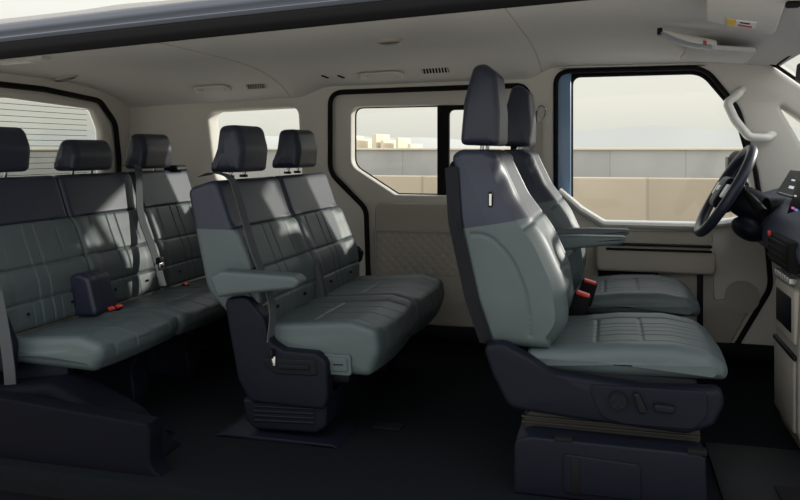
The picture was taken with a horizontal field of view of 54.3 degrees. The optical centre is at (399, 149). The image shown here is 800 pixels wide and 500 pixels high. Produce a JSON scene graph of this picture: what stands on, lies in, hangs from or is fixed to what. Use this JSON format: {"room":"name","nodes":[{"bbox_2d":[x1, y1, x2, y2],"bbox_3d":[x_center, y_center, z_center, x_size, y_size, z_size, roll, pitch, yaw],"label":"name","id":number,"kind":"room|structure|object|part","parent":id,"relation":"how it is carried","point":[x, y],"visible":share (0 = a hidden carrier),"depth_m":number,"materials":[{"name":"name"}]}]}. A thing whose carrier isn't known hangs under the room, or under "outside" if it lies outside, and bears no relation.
{"room":"vehicle interior","nodes":[
{"label":"vehicle interior","id":0,"kind":"room"},
{"bbox_2d":[0,73,128,335],"bbox_3d":[-1.803,0.275,3.613,0.060,1.450,1.940,0,0,15],"label":"wall","id":1,"kind":"structure","parent":0,"point":[120,111],"depth_m":4.16,"materials":[{"name":"grey plastic"}]},
{"bbox_2d":[0,81,121,175],"bbox_3d":[-1.800,0.227,3.591,0.076,1.072,1.628,0,0,15],"label":"window","id":2,"kind":"structure","parent":1,"relation":"in","point":[34,93],"depth_m":4.00,"materials":[{"name":"clear glass"}]},
{"bbox_2d":[0,0,381,41],"bbox_3d":[-0.373,-0.412,2.269,3.500,0.250,0.085,0,0,15],"label":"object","id":3,"kind":"structure","parent":1,"relation":"attached to","point":[198,9],"depth_m":2.33,"materials":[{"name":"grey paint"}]},
{"bbox_2d":[0,0,587,59],"bbox_3d":[-0.372,-0.354,2.271,3.500,0.233,0.095,0,0,15],"label":"trim","id":4,"kind":"structure","parent":1,"relation":"attached to","point":[384,9],"depth_m":2.24,"materials":[{"name":"black rubber"}]},
{"bbox_2d":[0,339,799,499],"bbox_3d":[0.197,1.010,3.038,4.200,0.080,1.970,0,0,15],"label":"floor","id":5,"kind":"structure","parent":0,"point":[456,440],"depth_m":2.58,"materials":[{"name":"black carpet"}]},
{"bbox_2d":[0,390,172,499],"bbox_3d":[-1.375,0.953,2.527,1.430,0.434,0.075,0,0,15],"label":"cover","id":6,"kind":"object","parent":5,"relation":"on","point":[33,428],"depth_m":2.39,"materials":[{"name":"black"}]},
{"bbox_2d":[0,372,179,455],"bbox_3d":[-1.096,0.863,2.584,0.739,0.217,0.180,0,0,15],"label":"trim","id":7,"kind":"structure","parent":6,"relation":"attached to","point":[77,387],"depth_m":2.55,"materials":[{"name":"black plastic"}]},
{"bbox_2d":[0,127,233,403],"bbox_3d":[-1.114,0.441,3.365,0.688,1.058,1.563,0,0,15],"label":"seat","id":8,"kind":"object","parent":5,"relation":"on","point":[72,244],"visible":0.9,"depth_m":3.11,"materials":[{"name":"grey leather"}]},
{"bbox_2d":[0,291,15,384],"bbox_3d":[-1.315,0.639,2.591,0.100,0.342,0.003,0,0,15],"label":"belt","id":9,"kind":"object","parent":8,"relation":"attached to","point":[6,347],"visible":0.95,"depth_m":2.59,"materials":[{"name":"grey fabric"}]},
{"bbox_3d":[-1.480,0.189,2.951,0.154,0.172,0.507,0,0,15],"label":"backrest","id":10,"kind":"part","parent":8,"relation":"part of","materials":[{"name":"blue leather"}]},
{"bbox_3d":[-1.412,0.463,2.933,0.237,0.375,0.508,0,0,15],"label":"backrest","id":11,"kind":"part","parent":8,"relation":"part of","materials":[{"name":"grey leather"}]},
{"bbox_3d":[-1.235,0.792,2.683,0.260,0.155,0.060,0,0,15],"label":"frame","id":12,"kind":"part","parent":8,"relation":"part of","materials":[{"name":"black plastic"}]},
{"bbox_3d":[-1.227,0.566,3.103,0.143,0.166,0.145,0,0,15],"label":"armrest","id":13,"kind":"part","parent":8,"relation":"part of","materials":[{"name":"blue leather"}]},
{"bbox_3d":[-1.347,0.189,3.444,0.154,0.172,0.507,0,0,15],"label":"backrest","id":14,"kind":"part","parent":8,"relation":"part of","materials":[{"name":"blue leather"}]},
{"bbox_2d":[16,309,177,370],"bbox_3d":[-1.116,0.678,2.853,0.426,0.114,0.512,0,0,15],"label":"seat cushion","id":15,"kind":"object","parent":8,"relation":"on","point":[97,339],"depth_m":2.73,"materials":[{"name":"grey leather"}]},
{"bbox_3d":[-1.280,0.463,3.425,0.237,0.375,0.508,0,0,15],"label":"backrest","id":16,"kind":"part","parent":8,"relation":"part of","materials":[{"name":"grey leather"}]},
{"bbox_3d":[-1.110,0.845,3.012,0.326,0.250,0.100,0,0,15],"label":"leg","id":17,"kind":"part","parent":8,"relation":"part of","materials":[{"name":"black plastic"}]},
{"bbox_2d":[121,164,166,285],"bbox_3d":[-1.180,0.339,3.595,0.078,0.541,0.379,0,0,-43],"label":"belt","id":18,"kind":"object","parent":8,"relation":"attached to","point":[158,262],"visible":1,"depth_m":3.55,"materials":[{"name":"grey fabric"}]},
{"bbox_3d":[-1.062,0.516,3.465,0.014,0.035,0.034,0,0,15],"label":"tongue plate","id":19,"kind":"part","parent":18,"relation":"part of","materials":[{"name":"silver metal"}]},
{"bbox_3d":[-1.215,0.189,3.936,0.154,0.172,0.507,0,0,15],"label":"backrest","id":20,"kind":"part","parent":8,"relation":"part of","materials":[{"name":"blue leather"}]},
{"bbox_2d":[119,287,226,334],"bbox_3d":[-0.984,0.678,3.346,0.426,0.114,0.512,0,0,15],"label":"seat cushion","id":21,"kind":"object","parent":8,"relation":"on","point":[193,307],"depth_m":3.29,"materials":[{"name":"grey leather"}]},
{"bbox_3d":[-1.147,0.463,3.918,0.237,0.375,0.508,0,0,15],"label":"backrest","id":22,"kind":"part","parent":8,"relation":"part of","materials":[{"name":"grey leather"}]},
{"bbox_2d":[164,165,186,170],"bbox_3d":[-1.173,0.094,4.080,0.083,0.030,0.110,0,0,15],"label":"guide","id":23,"kind":"object","parent":8,"relation":"on","point":[172,167],"visible":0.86,"depth_m":4.03,"materials":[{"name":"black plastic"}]},
{"bbox_3d":[-1.006,0.845,3.398,0.326,0.250,0.100,0,0,15],"label":"leg","id":24,"kind":"part","parent":8,"relation":"part of","materials":[{"name":"black plastic"}]},
{"bbox_2d":[164,277,207,288],"bbox_3d":[-0.851,0.678,3.838,0.426,0.114,0.512,0,0,15],"label":"seat cushion","id":25,"kind":"object","parent":8,"relation":"on","point":[199,283],"depth_m":3.72,"materials":[{"name":"grey leather"}]},
{"bbox_3d":[-0.902,0.845,3.785,0.326,0.250,0.100,0,0,15],"label":"leg","id":26,"kind":"part","parent":8,"relation":"part of","materials":[{"name":"black plastic"}]},
{"bbox_2d":[190,125,444,448],"bbox_3d":[-0.268,0.439,3.139,0.712,1.062,1.174,0,0,15],"label":"seat","id":27,"kind":"object","parent":5,"relation":"on","point":[334,323],"visible":0.94,"depth_m":2.72,"materials":[{"name":"grey leather"}]},
{"bbox_2d":[198,172,276,366],"bbox_3d":[-0.568,0.400,2.747,0.434,0.642,0.077,0,0,39],"label":"belt","id":28,"kind":"object","parent":27,"relation":"attached to","point":[234,184],"visible":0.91,"depth_m":2.70,"materials":[{"name":"grey woven fabric webbing"},{"name":"dark plastic"},{"name":"brushed metal"}]},
{"bbox_3d":[-0.417,0.703,2.608,0.014,0.035,0.034,0,0,15],"label":"tongue plate","id":29,"kind":"part","parent":28,"relation":"part of","materials":[{"name":"silver metal"}]},
{"bbox_3d":[-0.589,0.192,2.970,0.180,0.167,0.547,0,0,15],"label":"backrest","id":30,"kind":"part","parent":27,"relation":"part of","materials":[{"name":"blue leather"}]},
{"bbox_3d":[-0.527,0.449,2.954,0.257,0.347,0.548,0,0,15],"label":"backrest","id":31,"kind":"part","parent":27,"relation":"part of","materials":[{"name":"grey leather"}]},
{"bbox_3d":[-0.477,0.452,2.629,0.323,0.090,0.080,0,0,15],"label":"armrest","id":32,"kind":"part","parent":27,"relation":"part of","materials":[{"name":"grey leather"}]},
{"bbox_3d":[-0.388,0.963,2.699,0.447,0.014,0.230,0,0,15],"label":"floor rail","id":33,"kind":"part","parent":27,"relation":"part of","materials":[{"name":"black plastic"}]},
{"bbox_3d":[-0.352,0.718,2.581,0.114,0.021,0.012,0,0,15],"label":"release lever","id":34,"kind":"part","parent":27,"relation":"part of","materials":[{"name":"black plastic"}]},
{"bbox_3d":[-0.444,0.192,3.506,0.180,0.167,0.557,0,0,15],"label":"backrest","id":35,"kind":"part","parent":27,"relation":"part of","materials":[{"name":"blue leather"}]},
{"bbox_3d":[-0.383,0.449,3.490,0.257,0.347,0.558,0,0,15],"label":"backrest","id":36,"kind":"part","parent":27,"relation":"part of","materials":[{"name":"grey leather"}]},
{"bbox_2d":[274,295,415,374],"bbox_3d":[-0.206,0.660,2.872,0.454,0.179,0.542,0,0,15],"label":"seat cushion","id":37,"kind":"object","parent":27,"relation":"on","point":[356,334],"depth_m":2.66,"materials":[{"name":"grey leather"}]},
{"bbox_2d":[357,246,363,261],"bbox_3d":[-0.205,0.498,3.737,0.058,0.075,0.040,0,0,15],"label":"seat latch","id":38,"kind":"object","parent":27,"relation":"attached to","point":[360,251],"visible":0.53,"depth_m":3.72,"materials":[{"name":"black plastic"}]},
{"bbox_2d":[327,274,444,336],"bbox_3d":[-0.065,0.660,3.394,0.454,0.179,0.552,0,0,15],"label":"seat cushion","id":39,"kind":"object","parent":27,"relation":"on","point":[426,293],"depth_m":3.35,"materials":[{"name":"grey leather"}]},
{"bbox_2d":[372,421,403,430],"bbox_3d":[-0.041,0.967,2.735,0.100,0.006,0.060,0,0,15],"label":"anchor","id":40,"kind":"object","parent":5,"relation":"on","point":[379,424],"visible":1,"depth_m":2.73,"materials":[{"name":"black metal"}]},
{"bbox_2d":[445,64,727,499],"bbox_3d":[0.587,0.347,2.489,0.821,1.246,0.710,0,0,15],"label":"seat","id":41,"kind":"object","parent":5,"relation":"on","point":[615,405],"visible":1,"depth_m":2.27,"materials":[{"name":"grey leather"}]},
{"bbox_3d":[0.330,0.119,2.583,0.239,0.241,0.543,0,0,15],"label":"backrest","id":42,"kind":"part","parent":41,"relation":"part of","materials":[{"name":"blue leather"}]},
{"bbox_3d":[0.398,0.396,2.565,0.322,0.384,0.548,0,0,15],"label":"backrest","id":43,"kind":"part","parent":41,"relation":"part of","materials":[{"name":"grey leather"}]},
{"bbox_3d":[0.642,0.340,2.807,0.326,0.070,0.068,0,0,15],"label":"armrest","id":44,"kind":"part","parent":41,"relation":"part of","materials":[{"name":"grey leather"}]},
{"bbox_3d":[0.609,0.792,2.265,0.489,0.065,0.080,0,0,15],"label":"slide rail","id":45,"kind":"part","parent":41,"relation":"part of","materials":[{"name":"brown metal"}]},
{"bbox_3d":[0.604,0.697,2.161,0.042,0.042,0.004,0,0,15],"label":"knob","id":46,"kind":"part","parent":41,"relation":"part of","materials":[{"name":"black plastic"}]},
{"bbox_3d":[0.607,0.697,2.170,0.051,0.051,0.018,0,0,15],"label":"lumbar knob","id":47,"kind":"part","parent":41,"relation":"part of","materials":[{"name":"black plastic"}]},
{"bbox_2d":[527,312,727,378],"bbox_3d":[0.714,0.607,2.479,0.570,0.102,0.536,0,0,15],"label":"seat cushion","id":48,"kind":"object","parent":41,"relation":"on","point":[620,345],"depth_m":2.28,"materials":[{"name":"grey leather"}]},
{"bbox_2d":[633,392,646,413],"bbox_3d":[0.662,0.697,2.151,0.038,0.055,0.026,0,0,15],"label":"switch","id":49,"kind":"object","parent":41,"relation":"attached to","point":[639,398],"depth_m":2.15,"materials":[{"name":"black plastic"}]},
{"bbox_3d":[0.685,0.709,2.158,0.309,0.108,0.013,0,0,15],"label":"control panel","id":50,"kind":"part","parent":41,"relation":"part of","materials":[{"name":"black plastic"}]},
{"bbox_2d":[653,403,674,413],"bbox_3d":[0.723,0.706,2.134,0.055,0.022,0.026,0,0,15],"label":"switch","id":51,"kind":"object","parent":41,"relation":"attached to","point":[658,408],"depth_m":2.13,"materials":[{"name":"black plastic"}]},
{"bbox_2d":[503,85,699,316],"bbox_3d":[0.828,0.347,3.315,0.821,1.246,0.693,0,0,15],"label":"seat","id":52,"kind":"object","parent":5,"relation":"on","point":[631,293],"visible":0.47,"depth_m":3.18,"materials":[{"name":"grey leather"}]},
{"bbox_3d":[0.571,0.119,3.409,0.239,0.241,0.543,0,0,15],"label":"backrest","id":53,"kind":"part","parent":52,"relation":"part of","materials":[{"name":"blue leather"}]},
{"bbox_3d":[0.639,0.396,3.390,0.322,0.384,0.548,0,0,15],"label":"backrest","id":54,"kind":"part","parent":52,"relation":"part of","materials":[{"name":"grey leather"}]},
{"bbox_3d":[0.729,0.340,3.059,0.326,0.070,0.068,0,0,15],"label":"armrest","id":55,"kind":"part","parent":52,"relation":"part of","materials":[{"name":"grey leather"}]},
{"bbox_2d":[569,274,699,316],"bbox_3d":[0.955,0.607,3.305,0.570,0.102,0.536,0,0,15],"label":"seat cushion","id":56,"kind":"object","parent":52,"relation":"on","point":[631,293],"depth_m":3.08,"materials":[{"name":"grey leather"}]},
{"bbox_2d":[704,442,799,499],"bbox_3d":[1.361,0.965,2.171,0.900,0.010,0.580,0,0,15],"label":"floor mat","id":57,"kind":"object","parent":5,"relation":"on","point":[741,472],"visible":1,"depth_m":2.34,"materials":[{"name":"black plastic"}]},
{"bbox_2d":[774,485,799,499],"bbox_3d":[1.130,0.955,2.140,0.170,0.006,0.120,0,0,15],"label":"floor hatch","id":58,"kind":"object","parent":57,"relation":"on","point":[784,492],"visible":1,"depth_m":2.17,"materials":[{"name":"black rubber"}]},
{"bbox_2d":[773,268,799,447],"bbox_3d":[1.454,0.712,2.591,0.338,0.592,0.360,0,0,15],"label":"console","id":59,"kind":"object","parent":5,"relation":"on","point":[787,336],"visible":0.97,"depth_m":2.57,"materials":[{"name":"grey plastic"}]},
{"bbox_3d":[1.326,0.792,2.631,0.066,0.235,0.300,0,0,15],"label":"drawer","id":60,"kind":"part","parent":59,"relation":"part of","materials":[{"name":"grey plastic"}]},
{"bbox_2d":[776,277,798,344],"bbox_3d":[1.327,0.540,2.631,0.065,0.180,0.290,0,0,15],"label":"compartment","id":61,"kind":"object","parent":59,"relation":"on","point":[787,294],"depth_m":2.58,"materials":[{"name":"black plastic"}]},
{"bbox_2d":[0,0,799,107],"bbox_3d":[-0.160,-0.365,3.155,3.450,0.280,1.830,0,0,15],"label":"ceiling","id":62,"kind":"structure","parent":0,"point":[590,32],"depth_m":3.37,"materials":[{"name":"fabric"}]},
{"bbox_2d":[0,56,50,65],"bbox_3d":[-1.561,-0.370,3.222,0.240,0.034,0.060,0,0,15],"label":"recessed light","id":63,"kind":"object","parent":62,"relation":"in","point":[33,59],"visible":0.99,"depth_m":3.20,"materials":[{"name":"grey plastic"}]},
{"bbox_2d":[51,74,78,81],"bbox_3d":[-1.642,-0.356,3.824,0.148,0.045,0.070,0,0,15],"label":"dome light","id":64,"kind":"object","parent":62,"relation":"attached to","point":[63,78],"visible":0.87,"depth_m":3.80,"materials":[{"name":"beige plastic"}]},
{"bbox_2d":[193,85,231,93],"bbox_3d":[-0.998,-0.322,4.132,0.216,0.041,0.070,0,0,15],"label":"handle","id":65,"kind":"object","parent":62,"relation":"attached to","point":[198,89],"visible":1,"depth_m":4.11,"materials":[{"name":"plastic"}]},
{"bbox_2d":[245,83,268,89],"bbox_3d":[-0.753,-0.343,4.086,0.122,0.056,0.050,0,0,15],"label":"ceiling vent","id":66,"kind":"object","parent":62,"relation":"in","point":[251,86],"visible":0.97,"depth_m":4.08,"materials":[{"name":"plastic"}]},
{"bbox_2d":[359,71,404,79],"bbox_3d":[-0.095,-0.374,3.909,0.237,0.039,0.071,0,0,15],"label":"handle","id":67,"kind":"object","parent":62,"relation":"attached to","point":[363,76],"visible":1,"depth_m":3.88,"materials":[{"name":"plastic"}]},
{"bbox_2d":[375,38,402,45],"bbox_3d":[-0.044,-0.440,3.128,0.112,0.039,0.100,0,0,15],"label":"recessed light","id":68,"kind":"object","parent":62,"relation":"in","point":[385,41],"visible":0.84,"depth_m":3.10,"materials":[{"name":"beige plastic"}]},
{"bbox_2d":[419,67,451,74],"bbox_3d":[0.172,-0.400,3.827,0.157,0.056,0.054,0,0,15],"label":"ceiling vent","id":69,"kind":"object","parent":62,"relation":"in","point":[440,70],"visible":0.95,"depth_m":3.82,"materials":[{"name":"plastic"}]},
{"bbox_2d":[657,28,716,49],"bbox_3d":[1.050,-0.407,2.866,0.266,0.070,0.051,0,0,-20],"label":"lamp","id":70,"kind":"object","parent":62,"relation":"attached to","point":[682,39],"visible":1,"depth_m":2.85,"materials":[{"name":"plastic"}]},
{"bbox_2d":[680,45,755,63],"bbox_3d":[1.334,-0.400,3.258,0.287,0.031,0.538,0,0,15],"label":"sun visor","id":71,"kind":"object","parent":62,"relation":"attached to","point":[720,53],"visible":0.84,"depth_m":3.20,"materials":[{"name":"fabric"}]},
{"bbox_2d":[706,0,785,33],"bbox_3d":[1.013,-0.400,2.301,0.202,0.033,0.721,0,0,23],"label":"sun visor","id":72,"kind":"object","parent":62,"relation":"attached to","point":[758,16],"visible":1,"depth_m":2.24,"materials":[{"name":"fabric"}]},
{"bbox_2d":[785,0,799,7],"bbox_3d":[1.033,-0.383,2.049,0.036,0.018,0.024,0,0,15],"label":"clip","id":73,"kind":"object","parent":72,"relation":"attached to","point":[796,3],"visible":1,"depth_m":2.04,"materials":[{"name":"black plastic"}]},
{"bbox_2d":[795,63,799,82],"bbox_3d":[1.445,-0.329,2.733,0.079,0.174,0.170,0,0,15],"label":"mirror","id":74,"kind":"object","parent":62,"relation":"attached to","point":[797,77],"visible":1,"depth_m":2.78,"materials":[{"name":"black plastic"}]},
{"bbox_2d":[129,63,799,344],"bbox_3d":[0.451,0.287,3.985,4.200,1.425,0.130,0,0,15],"label":"trim panel","id":75,"kind":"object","parent":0,"point":[192,130],"depth_m":3.86,"materials":[{"name":"grey plastic"}]},
{"bbox_2d":[160,43,289,96],"bbox_3d":[-0.798,-0.349,3.421,0.004,0.125,1.591,0,0,15],"label":"trim","id":76,"kind":"structure","parent":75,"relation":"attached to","point":[160,43],"depth_m":3.52,"materials":[{"name":"beige plastic"}]},
{"bbox_2d":[328,83,535,275],"bbox_3d":[0.151,0.299,4.002,1.108,1.269,0.028,0,0,15],"label":"trim","id":77,"kind":"structure","parent":75,"relation":"attached to","point":[333,95],"depth_m":4.08,"materials":[{"name":"black rubber"}]},
{"bbox_2d":[333,89,532,327],"bbox_3d":[0.165,0.300,4.057,1.120,1.279,0.125,0,0,15],"label":"door","id":78,"kind":"structure","parent":75,"relation":"in","point":[409,233],"depth_m":4.06,"materials":[{"name":"grey plastic"}]},
{"bbox_3d":[0.246,0.588,3.985,0.796,0.625,0.020,0,0,15],"label":"trim","id":79,"kind":"part","parent":78,"relation":"part of","materials":[{"name":"beige plastic"}]},
{"bbox_2d":[505,8,541,71],"bbox_3d":[0.491,-0.420,3.073,0.004,0.077,1.591,0,0,15],"label":"trim","id":80,"kind":"structure","parent":75,"relation":"attached to","point":[505,8],"depth_m":3.10,"materials":[{"name":"beige plastic"}]},
{"bbox_2d":[533,105,546,160],"bbox_3d":[0.685,0.050,3.829,0.053,0.541,0.069,0,0,-24],"label":"belt","id":81,"kind":"object","parent":75,"relation":"attached to","point":[537,148],"visible":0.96,"depth_m":3.84,"materials":[{"name":"grey fabric"}]},
{"bbox_2d":[558,74,570,194],"bbox_3d":[0.795,0.035,3.887,0.115,0.930,0.080,0,0,15],"label":"trim","id":82,"kind":"structure","parent":75,"relation":"attached to","point":[564,84],"depth_m":3.84,"materials":[{"name":"blue paint"}]},
{"bbox_2d":[409,325,773,361],"bbox_3d":[0.431,0.932,3.911,4.000,0.075,0.033,0,0,15],"label":"baseboard","id":83,"kind":"structure","parent":75,"relation":"attached to","point":[730,351],"depth_m":3.90,"materials":[{"name":"black plastic"}]},
{"bbox_2d":[558,70,767,342],"bbox_3d":[1.226,0.263,3.691,0.959,1.315,0.165,0,0,15],"label":"door","id":84,"kind":"structure","parent":75,"relation":"in","point":[726,273],"depth_m":3.64,"materials":[{"name":"grey plastic"}]},
{"bbox_3d":[1.200,0.509,3.675,0.535,0.130,0.080,0,0,15],"label":"armrest","id":85,"kind":"part","parent":84,"relation":"part of","materials":[{"name":"beige plastic"}]},
{"bbox_3d":[1.226,0.640,3.707,0.840,0.520,0.020,0,0,15],"label":"trim","id":86,"kind":"part","parent":84,"relation":"part of","materials":[{"name":"beige plastic"}]},
{"bbox_3d":[1.246,0.562,3.740,0.946,0.715,0.060,0,0,15],"label":"panel","id":87,"kind":"part","parent":84,"relation":"part of","materials":[{"name":"grey plastic"}]},
{"bbox_3d":[1.402,0.705,3.646,0.026,0.290,0.030,0,0,15],"label":"pocket frame","id":88,"kind":"part","parent":84,"relation":"part of","materials":[{"name":"black plastic"}]},
{"bbox_2d":[725,151,748,185],"bbox_3d":[1.651,0.100,3.804,0.100,0.193,0.256,0,0,15],"label":"mirror","id":89,"kind":"object","parent":84,"relation":"attached to","point":[732,155],"visible":0.34,"depth_m":3.79,"materials":[{"name":"black plastic"}]},
{"bbox_2d":[725,281,759,313],"bbox_3d":[1.578,0.679,3.597,0.150,0.150,0.008,0,0,15],"label":"speaker grille","id":90,"kind":"object","parent":84,"relation":"attached to","point":[741,297],"depth_m":3.60,"materials":[{"name":"beige plastic"}]},
{"bbox_2d":[553,66,772,342],"bbox_3d":[1.234,0.267,3.711,0.994,1.331,0.024,0,0,15],"label":"trim","id":91,"kind":"structure","parent":75,"relation":"attached to","point":[708,73],"depth_m":3.68,"materials":[{"name":"black rubber"}]},
{"bbox_2d":[723,86,776,141],"bbox_3d":[1.602,-0.165,3.571,0.233,0.259,0.100,0,0,15],"label":"handle","id":92,"kind":"object","parent":75,"relation":"attached to","point":[739,92],"visible":1,"depth_m":3.54,"materials":[{"name":"white plastic"}]},
{"bbox_2d":[777,56,790,64],"bbox_3d":[1.492,-0.413,2.716,0.024,0.061,1.721,0,0,15],"label":"trim","id":93,"kind":"structure","parent":75,"relation":"attached to","point":[787,57],"depth_m":3.41,"materials":[{"name":"black rubber"}]},
{"bbox_2d":[770,64,799,83],"bbox_3d":[2.035,-0.120,3.460,0.759,0.583,0.016,0,0,15],"label":"trim","id":94,"kind":"structure","parent":75,"relation":"attached to","point":[778,67],"depth_m":3.53,"materials":[{"name":"black rubber"}]},
{"bbox_3d":[2.215,0.600,2.495,0.060,0.900,1.970,0,0,15],"label":"wall","id":95,"kind":"structure","parent":0,"visible":0},
{"bbox_2d":[731,170,799,273],"bbox_3d":[1.714,0.264,2.653,0.990,0.372,1.755,0,0,15],"label":"dashboard","id":96,"kind":"object","parent":95,"relation":"attached to","point":[779,231],"visible":0.93,"depth_m":2.85,"materials":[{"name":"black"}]},
{"bbox_2d":[731,186,774,223],"bbox_3d":[1.443,0.237,3.155,0.222,0.218,0.388,0,0,15],"label":"column","id":97,"kind":"structure","parent":96,"relation":"attached to","point":[750,204],"depth_m":3.11,"materials":[{"name":"black plastic"}]},
{"bbox_2d":[694,145,757,236],"bbox_3d":[1.331,0.168,3.194,0.237,0.380,0.433,0,0,15],"label":"steering wheel","id":98,"kind":"object","parent":97,"relation":"attached to","point":[727,191],"visible":1,"depth_m":3.10,"materials":[{"name":"black leather"}]},
{"bbox_2d":[763,198,786,216],"bbox_3d":[1.479,0.225,3.071,0.073,0.076,0.076,0,0,-1],"label":"round vent","id":99,"kind":"object","parent":96,"relation":"attached to","point":[771,204],"depth_m":3.04,"materials":[{"name":"black plastic"}]},
{"bbox_2d":[767,230,799,273],"bbox_3d":[1.299,0.339,2.643,0.065,0.113,0.340,0,0,15],"label":"air vent","id":100,"kind":"object","parent":96,"relation":"attached to","point":[783,245],"depth_m":2.57,"materials":[{"name":"black plastic"}]},
{"label":"outside","id":101,"kind":"structure","parent":0,"visible":0},
{"bbox_3d":[25.997,1.550,96.562,240.000,0.200,320.000,0,0,15],"label":"ground","id":102,"kind":"structure","parent":101,"visible":0},
{"bbox_2d":[356,139,371,147],"bbox_3d":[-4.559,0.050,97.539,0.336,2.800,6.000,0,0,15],"label":"tower block","id":103,"kind":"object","parent":102,"relation":"on","point":[360,143],"visible":0.36,"depth_m":97.04,"materials":[{"name":"beige concrete"}]},
{"bbox_2d":[0,150,740,179],"bbox_3d":[6.824,0.725,25.347,120.000,1.450,0.500,0,0,15],"label":"wall","id":104,"kind":"structure","parent":102,"relation":"on","point":[586,163],"depth_m":25.28,"materials":[{"name":"grey concrete"}]},
{"bbox_2d":[30,148,742,149],"bbox_3d":[6.824,-0.035,25.347,120.000,0.070,0.700,0,0,15],"label":"coping","id":105,"kind":"object","parent":104,"relation":"on","point":[30,148],"visible":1,"depth_m":25.26},
{"bbox_2d":[372,134,389,147],"bbox_3d":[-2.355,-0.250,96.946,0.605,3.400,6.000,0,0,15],"label":"tower block","id":106,"kind":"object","parent":102,"relation":"on","point":[376,138],"visible":0.5,"depth_m":94.82,"materials":[{"name":"beige concrete"}]},
{"bbox_2d":[381,140,395,147],"bbox_3d":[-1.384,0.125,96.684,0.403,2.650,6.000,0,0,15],"label":"tower block","id":107,"kind":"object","parent":102,"relation":"on","point":[384,143],"visible":0.37,"depth_m":95.80,"materials":[{"name":"beige concrete"}]},
{"bbox_2d":[396,137,410,147],"bbox_3d":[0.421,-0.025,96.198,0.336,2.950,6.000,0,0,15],"label":"tower block","id":108,"kind":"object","parent":102,"relation":"on","point":[400,142],"visible":0.44,"depth_m":95.12,"materials":[{"name":"beige concrete"}]},
{"bbox_2d":[28,126,799,147],"bbox_3d":[24.326,-2.553,205.750,280.000,8.005,30.000,0,0,15],"label":"hills","id":109,"kind":"structure","parent":102,"relation":"on","point":[637,136],"depth_m":192.05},
{"bbox_2d":[408,144,421,147],"bbox_3d":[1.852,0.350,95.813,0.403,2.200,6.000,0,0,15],"label":"tower block","id":110,"kind":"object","parent":102,"relation":"on","point":[409,145],"visible":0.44,"depth_m":94.96,"materials":[{"name":"white concrete"}]},
{"bbox_2d":[372,175,747,220],"bbox_3d":[7.690,0.881,7.405,17.000,1.138,0.300,0,0,15],"label":"wall","id":111,"kind":"structure","parent":102,"relation":"on","point":[610,198],"depth_m":8.63,"materials":[{"name":"beige concrete"}]}
]}

